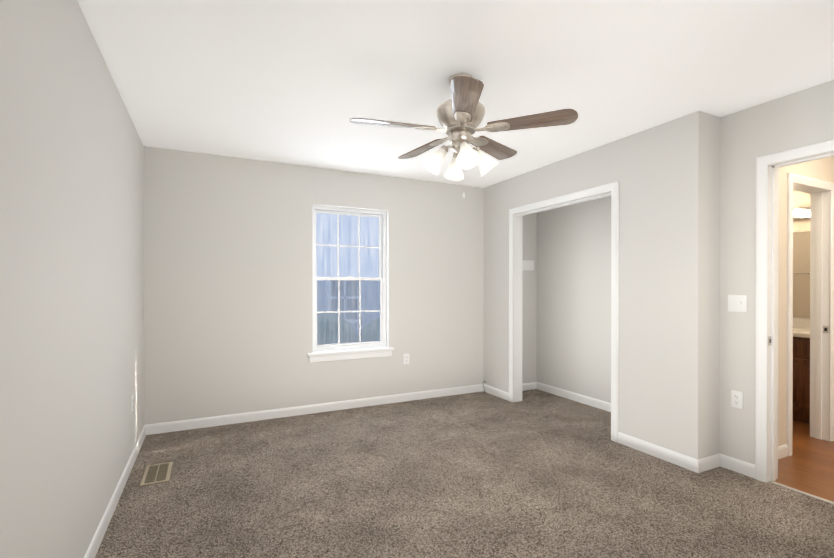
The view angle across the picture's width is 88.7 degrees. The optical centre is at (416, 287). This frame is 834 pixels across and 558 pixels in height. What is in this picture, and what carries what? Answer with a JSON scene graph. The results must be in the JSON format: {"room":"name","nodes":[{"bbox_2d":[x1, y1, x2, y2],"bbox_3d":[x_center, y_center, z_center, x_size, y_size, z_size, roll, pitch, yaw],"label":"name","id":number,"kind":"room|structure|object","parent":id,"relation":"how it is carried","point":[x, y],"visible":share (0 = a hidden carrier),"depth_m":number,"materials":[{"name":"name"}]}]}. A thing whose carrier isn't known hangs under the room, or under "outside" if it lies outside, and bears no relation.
{"room":"empty bedroom","nodes":[
{"label":"empty bedroom","id":0,"kind":"room"},
{"bbox_2d":[0,0,144,557],"bbox_3d":[-1.261,0.031,1.338,0.120,2.440,5.290,0,0,-26],"label":"wall","id":1,"kind":"structure","parent":0,"point":[72,353],"depth_m":1.59,"materials":[{"name":"white paint"}]},
{"bbox_2d":[84,425,147,557],"bbox_3d":[-1.193,1.208,1.354,0.011,0.086,5.010,0,0,-26],"label":"baseboard","id":2,"kind":"structure","parent":1,"relation":"attached to","point":[93,548],"depth_m":2.38,"materials":[{"name":"white paint"}]},
{"bbox_2d":[131,395,133,412],"bbox_3d":[-2.002,0.815,3.000,0.010,0.114,0.070,0,0,-26],"label":"outlet","id":3,"kind":"object","parent":1,"relation":"attached to","point":[132,402],"visible":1,"depth_m":2.98,"materials":[{"name":"white plastic"}]},
{"bbox_2d":[144,146,483,424],"bbox_3d":[-0.440,0.019,4.596,4.220,2.440,0.160,0,0,-26],"label":"wall","id":4,"kind":"structure","parent":0,"point":[228,296],"depth_m":4.07,"materials":[{"name":"white paint"}]},
{"bbox_2d":[148,384,483,434],"bbox_3d":[-0.734,1.197,4.361,3.420,0.086,0.011,0,0,-26],"label":"baseboard","id":5,"kind":"structure","parent":4,"relation":"attached to","point":[173,426],"depth_m":4.16,"materials":[{"name":"white paint"}]},
{"bbox_2d":[307,205,393,362],"bbox_3d":[-0.696,-0.048,4.447,0.920,1.565,0.193,0,0,-26],"label":"window","id":6,"kind":"structure","parent":4,"relation":"in","point":[348,244],"depth_m":4.48,"materials":[{"name":"white plastic"}]},
{"bbox_2d":[403,354,408,363],"bbox_3d":[-0.116,0.779,4.664,0.070,0.114,0.010,0,0,-26],"label":"outlet","id":7,"kind":"object","parent":4,"relation":"attached to","point":[405,358],"visible":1,"depth_m":4.66,"materials":[{"name":"white plastic"}]},
{"bbox_2d":[78,0,833,187],"bbox_3d":[1.442,-1.244,2.657,6.140,0.100,5.290,0,0,-26],"label":"ceiling","id":8,"kind":"structure","parent":0,"point":[300,82],"depth_m":2.31,"materials":[{"name":"white paint"}]},
{"bbox_2d":[350,73,577,197],"bbox_3d":[0.216,-0.848,2.455,1.199,0.691,1.188,0,0,-26],"label":"ceiling fan","id":9,"kind":"object","parent":8,"relation":"hanging from","point":[460,114],"visible":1,"depth_m":2.35,"materials":[{"name":"silver metal"}]},
{"bbox_2d":[95,389,833,557],"bbox_3d":[0.643,1.298,2.253,4.340,0.100,5.250,0,0,-26],"label":"floor carpet","id":10,"kind":"object","parent":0,"point":[535,473],"visible":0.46,"depth_m":2.56,"materials":[{"name":"carpet"}]},
{"bbox_2d":[140,462,172,485],"bbox_3d":[-1.740,1.240,2.856,0.160,0.010,0.330,0,0,-26],"label":"floor air vent","id":11,"kind":"object","parent":10,"relation":"on","point":[157,473],"visible":1,"depth_m":2.83,"materials":[{"name":"beige metal"}]},
{"bbox_2d":[484,110,719,459],"bbox_3d":[1.693,0.020,4.163,0.770,2.440,2.494,0,0,-26],"label":"wall","id":12,"kind":"structure","parent":0,"point":[666,175],"depth_m":3.33,"materials":[{"name":"white paint"}]},
{"bbox_2d":[484,384,508,400],"bbox_3d":[0.909,1.195,4.880,0.011,0.086,0.465,0,0,-26],"label":"baseboard","id":13,"kind":"structure","parent":12,"relation":"attached to","point":[491,390],"depth_m":4.87,"materials":[{"name":"white paint"}]},
{"bbox_2d":[523,260,533,269],"bbox_3d":[1.227,-0.273,5.101,0.440,0.120,0.019,0,0,-26],"label":"cleat","id":14,"kind":"object","parent":12,"relation":"attached to","point":[528,264],"visible":0.42,"depth_m":5.15,"materials":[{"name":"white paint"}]},
{"bbox_2d":[522,382,535,390],"bbox_3d":[1.221,1.194,5.108,0.510,0.086,0.011,0,0,-26],"label":"baseboard","id":15,"kind":"structure","parent":12,"relation":"attached to","point":[532,385],"depth_m":5.17,"materials":[{"name":"white paint"}]},
{"bbox_2d":[509,181,618,441],"bbox_3d":[1.374,0.213,4.077,0.124,2.055,1.290,0,0,-26],"label":"door frame","id":16,"kind":"structure","parent":12,"relation":"attached to","point":[517,294],"depth_m":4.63,"materials":[{"name":"white paint"}]},
{"bbox_2d":[536,382,610,411],"bbox_3d":[1.919,1.197,4.295,0.011,0.086,2.084,0,0,-26],"label":"baseboard","id":17,"kind":"structure","parent":12,"relation":"attached to","point":[603,405],"depth_m":4.66,"materials":[{"name":"white paint"}]},
{"bbox_2d":[618,432,703,472],"bbox_3d":[1.756,1.201,3.148,0.011,0.086,0.630,0,0,-26],"label":"baseboard","id":18,"kind":"structure","parent":12,"relation":"attached to","point":[687,462],"depth_m":3.09,"materials":[{"name":"white paint"}]},
{"bbox_2d":[719,79,833,464],"bbox_3d":[2.727,0.029,1.880,0.120,2.440,2.516,0,0,-26],"label":"wall","id":19,"kind":"structure","parent":0,"point":[797,119],"depth_m":2.85,"materials":[{"name":"white paint"}]},
{"bbox_2d":[731,390,742,408],"bbox_3d":[2.165,0.755,2.885,0.010,0.114,0.070,0,0,-26],"label":"outlet","id":20,"kind":"object","parent":19,"relation":"attached to","point":[736,399],"visible":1,"depth_m":2.88,"materials":[{"name":"white plastic"}]},
{"bbox_2d":[728,295,746,311],"bbox_3d":[2.162,0.105,2.881,0.016,0.114,0.116,0,0,-26],"label":"light switch","id":21,"kind":"object","parent":19,"relation":"attached to","point":[737,303],"visible":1,"depth_m":2.88,"materials":[{"name":"white plastic"}]},
{"bbox_2d":[755,139,833,482],"bbox_3d":[2.478,0.200,2.390,0.155,2.095,0.940,0,0,-26],"label":"door frame","id":22,"kind":"structure","parent":19,"relation":"attached to","point":[761,359],"depth_m":2.74,"materials":[{"name":"white paint"}]},
{"bbox_2d":[769,481,833,504],"bbox_3d":[2.447,1.245,2.379,0.028,0.007,0.810,0,0,-26],"label":"trim","id":23,"kind":"structure","parent":19,"relation":"attached to","point":[805,493],"depth_m":2.58,"materials":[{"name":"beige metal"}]},
{"bbox_2d":[793,190,810,318],"bbox_3d":[3.730,0.018,4.834,0.120,2.440,1.900,0,0,-26],"label":"wall","id":24,"kind":"structure","parent":0,"point":[801,199],"depth_m":4.32,"materials":[{"name":"beige paint"}]},
{"bbox_2d":[793,231,809,316],"bbox_3d":[3.841,-0.138,4.459,0.008,0.865,1.130,0,0,-26],"label":"bathroom mirror","id":25,"kind":"object","parent":24,"relation":"attached to","point":[801,274],"depth_m":4.33,"materials":[{"name":"white mirror"}]},
{"bbox_2d":[793,206,810,219],"bbox_3d":[3.786,-0.755,4.397,0.161,0.110,0.930,0,0,-26],"label":"vanity light bar","id":26,"kind":"object","parent":24,"relation":"attached to","point":[802,213],"visible":0.25,"depth_m":4.25,"materials":[{"name":"white glass"}]},
{"bbox_2d":[774,420,833,501],"bbox_3d":[3.334,1.295,3.175,2.295,0.098,4.540,0,0,-26],"label":"floor","id":27,"kind":"structure","parent":0,"point":[807,466],"depth_m":2.99,"materials":[{"name":"brown wood"}]},
{"bbox_2d":[793,318,809,422],"bbox_3d":[3.588,0.767,4.333,0.569,0.945,1.110,0,0,-26],"label":"bathroom vanity","id":28,"kind":"object","parent":27,"relation":"on","point":[801,369],"visible":0.02,"depth_m":3.91,"materials":[{"name":"brown wood"}]},
{"bbox_2d":[778,156,833,446],"bbox_3d":[3.240,0.023,3.470,2.200,2.440,0.120,0,0,-26],"label":"wall","id":29,"kind":"structure","parent":0,"point":[822,169],"depth_m":3.14,"materials":[{"name":"beige paint"}]},
{"bbox_2d":[778,444,787,458],"bbox_3d":[2.517,1.202,3.037,0.515,0.086,0.030,0,0,-26],"label":"baseboard","id":30,"kind":"structure","parent":29,"relation":"attached to","point":[782,451],"depth_m":3.07,"materials":[{"name":"white paint"}]},
{"bbox_2d":[786,173,833,455],"bbox_3d":[3.046,0.196,3.367,0.730,2.095,0.140,0,0,-26],"label":"door frame","id":31,"kind":"structure","parent":29,"relation":"attached to","point":[819,303],"depth_m":3.47,"materials":[{"name":"white paint"}]},
{"label":"outside","id":32,"kind":"structure","parent":0,"visible":0},
{"bbox_3d":[-3.177,1.969,9.944,20.000,0.300,11.840,0,0,-26],"label":"ground","id":33,"kind":"structure","parent":32,"visible":0},
{"bbox_2d":[314,313,378,351],"bbox_3d":[-0.793,1.179,8.880,7.419,1.432,1.622,0,0,-26],"label":"bushes","id":34,"kind":"object","parent":33,"relation":"on","point":[319,331],"depth_m":8.11,"materials":[{"name":"plant"}]},
{"bbox_2d":[317,280,378,333],"bbox_3d":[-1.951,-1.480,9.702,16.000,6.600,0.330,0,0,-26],"label":"neighbouring house","id":35,"kind":"structure","parent":33,"relation":"on","point":[333,290],"depth_m":9.82,"materials":[{"name":"grey"}]}
]}

